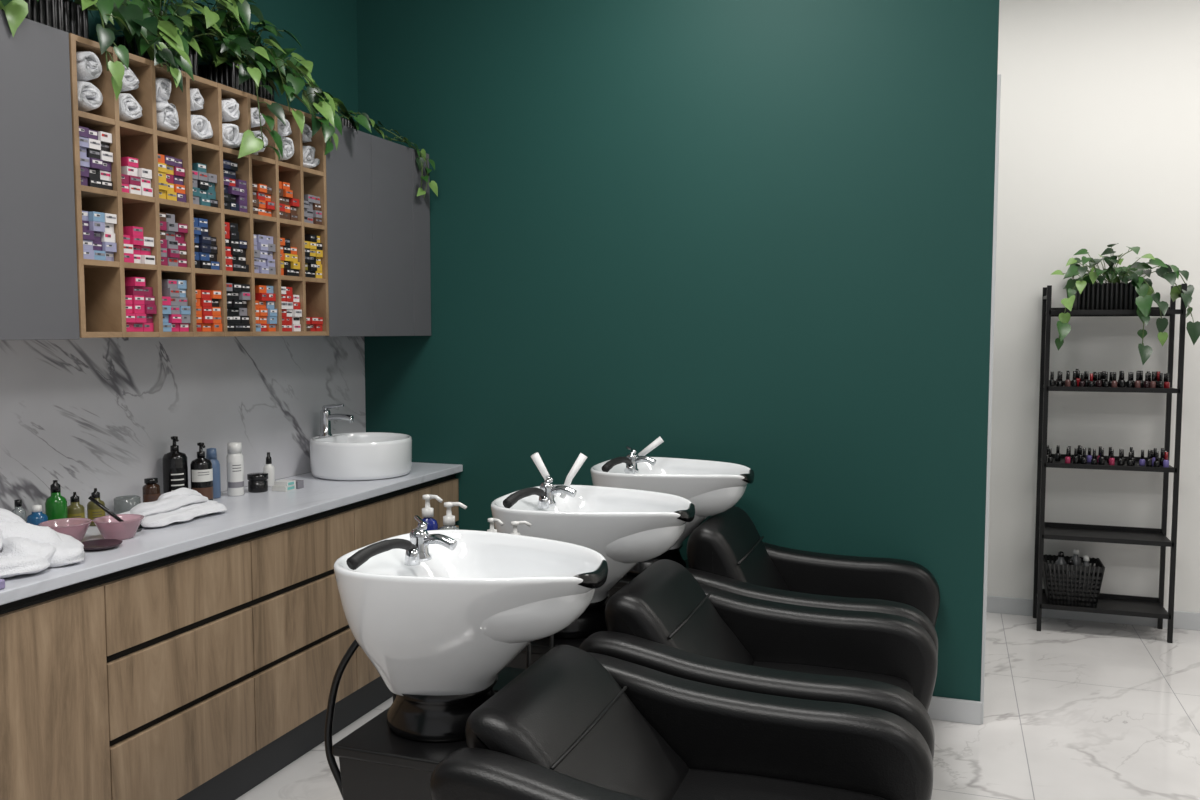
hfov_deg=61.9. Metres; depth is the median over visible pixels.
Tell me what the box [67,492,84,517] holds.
bottle
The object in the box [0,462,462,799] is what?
vanity cabinet
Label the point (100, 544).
saucer
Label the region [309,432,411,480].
vessel sink
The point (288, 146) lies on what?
rolled towels
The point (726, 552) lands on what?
chair
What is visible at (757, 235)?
wall
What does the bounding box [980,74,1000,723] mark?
trim
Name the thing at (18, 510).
perfume bottle
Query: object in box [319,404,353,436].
sink faucet
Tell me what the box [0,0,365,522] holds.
wall
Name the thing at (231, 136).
rolled towels
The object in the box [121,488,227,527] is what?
towel
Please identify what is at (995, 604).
baseboard
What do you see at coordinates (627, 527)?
basin
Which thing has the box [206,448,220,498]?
lotion bottle
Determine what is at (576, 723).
chair
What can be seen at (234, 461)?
can
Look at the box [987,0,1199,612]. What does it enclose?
wall
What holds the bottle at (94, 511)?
on the countertop
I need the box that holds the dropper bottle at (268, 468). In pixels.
[263,452,274,486]
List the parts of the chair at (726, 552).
backrest, arm, arm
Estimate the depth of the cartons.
3.61 m
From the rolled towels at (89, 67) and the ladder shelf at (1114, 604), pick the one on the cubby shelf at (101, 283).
the rolled towels at (89, 67)
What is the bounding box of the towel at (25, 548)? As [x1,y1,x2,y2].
[0,508,84,577]
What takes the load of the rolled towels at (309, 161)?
on the cubby shelf at (101, 283)
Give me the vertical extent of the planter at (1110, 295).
0.130 m
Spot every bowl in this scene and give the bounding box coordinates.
[38,518,91,541]
[88,496,144,539]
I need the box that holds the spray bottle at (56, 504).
[45,480,67,520]
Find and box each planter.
[2,0,88,38]
[116,34,197,75]
[198,62,273,101]
[320,117,354,128]
[1073,282,1147,309]
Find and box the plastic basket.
[1043,549,1104,607]
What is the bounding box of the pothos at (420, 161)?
[316,110,437,197]
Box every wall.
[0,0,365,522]
[356,0,998,700]
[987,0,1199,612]
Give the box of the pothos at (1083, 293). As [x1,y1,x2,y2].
[1050,243,1199,364]
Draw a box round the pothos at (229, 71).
[182,0,371,158]
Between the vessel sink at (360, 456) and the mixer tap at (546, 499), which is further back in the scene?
the vessel sink at (360, 456)
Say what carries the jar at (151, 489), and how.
on the countertop
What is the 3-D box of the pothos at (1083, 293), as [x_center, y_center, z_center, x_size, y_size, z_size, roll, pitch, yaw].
[2.441,-0.453,4.678,0.630,0.568,0.399,1,4,19]
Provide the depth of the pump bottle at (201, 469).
3.30 m
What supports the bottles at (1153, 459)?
on the ladder shelf at (1114, 604)
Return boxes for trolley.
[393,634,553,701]
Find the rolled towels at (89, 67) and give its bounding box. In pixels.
[76,51,102,111]
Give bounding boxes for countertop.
[0,462,462,604]
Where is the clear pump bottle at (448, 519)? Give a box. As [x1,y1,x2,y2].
[439,502,466,529]
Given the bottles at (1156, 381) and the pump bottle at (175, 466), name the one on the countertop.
the pump bottle at (175, 466)
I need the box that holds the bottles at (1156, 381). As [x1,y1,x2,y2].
[1049,369,1169,387]
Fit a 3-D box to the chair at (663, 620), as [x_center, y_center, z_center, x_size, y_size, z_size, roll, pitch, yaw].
[0.469,0.885,2.796,0.888,0.745,0.720,1,4,19]
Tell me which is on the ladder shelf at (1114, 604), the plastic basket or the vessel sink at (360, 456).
the plastic basket
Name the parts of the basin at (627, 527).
bowl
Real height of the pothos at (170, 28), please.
0.425 m
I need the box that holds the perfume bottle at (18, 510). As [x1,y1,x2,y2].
[12,499,25,521]
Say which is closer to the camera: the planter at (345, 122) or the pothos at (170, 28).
the pothos at (170, 28)
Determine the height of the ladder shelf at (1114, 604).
1.660 m
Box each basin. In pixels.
[324,515,607,799]
[491,452,694,668]
[590,437,753,604]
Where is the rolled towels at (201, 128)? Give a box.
[190,88,212,139]
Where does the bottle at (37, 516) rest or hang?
on the countertop
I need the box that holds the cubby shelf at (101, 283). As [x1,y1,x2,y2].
[69,33,328,337]
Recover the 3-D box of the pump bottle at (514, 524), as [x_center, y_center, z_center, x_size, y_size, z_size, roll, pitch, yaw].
[-0.211,0.376,2.574,0.064,0.129,0.048,1,4,19]
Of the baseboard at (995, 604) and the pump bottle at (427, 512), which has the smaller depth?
the pump bottle at (427, 512)
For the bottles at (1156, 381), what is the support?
on the ladder shelf at (1114, 604)
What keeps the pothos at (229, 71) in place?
on the cubby shelf at (101, 283)
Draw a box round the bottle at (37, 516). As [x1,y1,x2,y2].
[26,505,47,525]
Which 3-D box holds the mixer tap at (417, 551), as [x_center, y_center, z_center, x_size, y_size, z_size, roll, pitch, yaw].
[-0.390,0.321,2.276,0.128,0.093,0.112,1,4,19]
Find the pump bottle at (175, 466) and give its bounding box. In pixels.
[162,436,187,493]
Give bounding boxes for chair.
[430,645,933,799]
[579,559,937,758]
[686,506,939,655]
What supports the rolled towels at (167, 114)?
on the cubby shelf at (101, 283)
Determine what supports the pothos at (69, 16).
on the upper cabinet at (378, 225)
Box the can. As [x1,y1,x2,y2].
[226,442,243,495]
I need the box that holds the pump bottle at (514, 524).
[510,521,530,534]
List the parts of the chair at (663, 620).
backrest, arm, arm, seat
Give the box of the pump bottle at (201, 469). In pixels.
[190,442,212,499]
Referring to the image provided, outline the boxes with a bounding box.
[79,126,322,331]
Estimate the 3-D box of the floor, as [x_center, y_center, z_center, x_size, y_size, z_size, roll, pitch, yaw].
[0.810,1.426,1.117,6.200,0.100,8.850,1,4,19]
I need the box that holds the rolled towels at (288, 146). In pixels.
[277,118,293,160]
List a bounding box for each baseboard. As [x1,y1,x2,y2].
[928,696,981,724]
[986,595,1199,630]
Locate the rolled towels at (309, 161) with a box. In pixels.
[302,124,319,167]
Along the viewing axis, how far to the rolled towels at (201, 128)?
2.99 m
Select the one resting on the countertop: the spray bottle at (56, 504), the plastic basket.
the spray bottle at (56, 504)
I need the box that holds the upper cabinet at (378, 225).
[0,10,430,339]
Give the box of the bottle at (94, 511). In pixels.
[87,488,104,525]
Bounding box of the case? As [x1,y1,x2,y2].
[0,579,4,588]
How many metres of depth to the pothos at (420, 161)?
4.14 m
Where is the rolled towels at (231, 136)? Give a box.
[222,98,242,148]
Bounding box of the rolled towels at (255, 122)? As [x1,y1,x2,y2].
[251,108,267,154]
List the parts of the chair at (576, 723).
arm, backrest, arm, seat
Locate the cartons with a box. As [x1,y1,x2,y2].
[272,479,303,491]
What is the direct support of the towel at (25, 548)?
on the countertop
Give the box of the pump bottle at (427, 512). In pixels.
[418,494,442,530]
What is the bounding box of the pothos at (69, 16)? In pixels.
[0,0,182,100]
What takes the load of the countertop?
on the vanity cabinet at (197, 658)
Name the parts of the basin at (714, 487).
lever handle, bowl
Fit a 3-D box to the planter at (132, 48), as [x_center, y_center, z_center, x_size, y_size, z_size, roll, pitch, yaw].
[-1.359,-1.033,3.079,0.148,0.130,0.188,1,4,19]
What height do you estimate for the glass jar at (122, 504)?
0.062 m
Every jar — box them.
[114,495,140,514]
[142,478,160,502]
[247,473,267,492]
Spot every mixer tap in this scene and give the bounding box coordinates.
[404,515,456,565]
[538,475,576,508]
[624,445,655,473]
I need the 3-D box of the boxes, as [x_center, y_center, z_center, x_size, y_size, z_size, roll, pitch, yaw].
[-1.241,-0.477,3.108,0.167,0.528,1.060,1,4,19]
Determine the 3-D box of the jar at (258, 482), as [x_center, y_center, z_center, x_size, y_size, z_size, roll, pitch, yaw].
[-1.232,0.297,3.600,0.072,0.065,0.072,1,4,19]
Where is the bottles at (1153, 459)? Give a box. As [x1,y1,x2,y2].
[1046,445,1168,467]
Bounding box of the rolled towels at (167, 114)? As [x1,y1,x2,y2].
[155,78,178,131]
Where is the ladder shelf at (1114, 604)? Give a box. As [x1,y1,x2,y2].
[1033,284,1186,642]
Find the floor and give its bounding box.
[236,612,1199,799]
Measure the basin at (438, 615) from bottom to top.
1.015 m
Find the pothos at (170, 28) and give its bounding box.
[95,0,266,90]
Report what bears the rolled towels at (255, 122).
on the cubby shelf at (101, 283)
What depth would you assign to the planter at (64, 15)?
2.66 m
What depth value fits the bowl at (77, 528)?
2.73 m
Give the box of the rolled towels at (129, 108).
[119,65,142,121]
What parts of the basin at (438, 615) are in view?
bowl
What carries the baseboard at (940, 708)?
attached to the wall at (757, 235)
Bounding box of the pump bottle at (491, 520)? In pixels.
[487,518,503,531]
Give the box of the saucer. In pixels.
[81,539,122,550]
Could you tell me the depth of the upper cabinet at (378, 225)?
2.54 m
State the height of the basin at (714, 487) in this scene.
1.055 m
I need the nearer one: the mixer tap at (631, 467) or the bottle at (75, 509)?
the bottle at (75, 509)
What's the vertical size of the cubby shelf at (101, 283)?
0.770 m

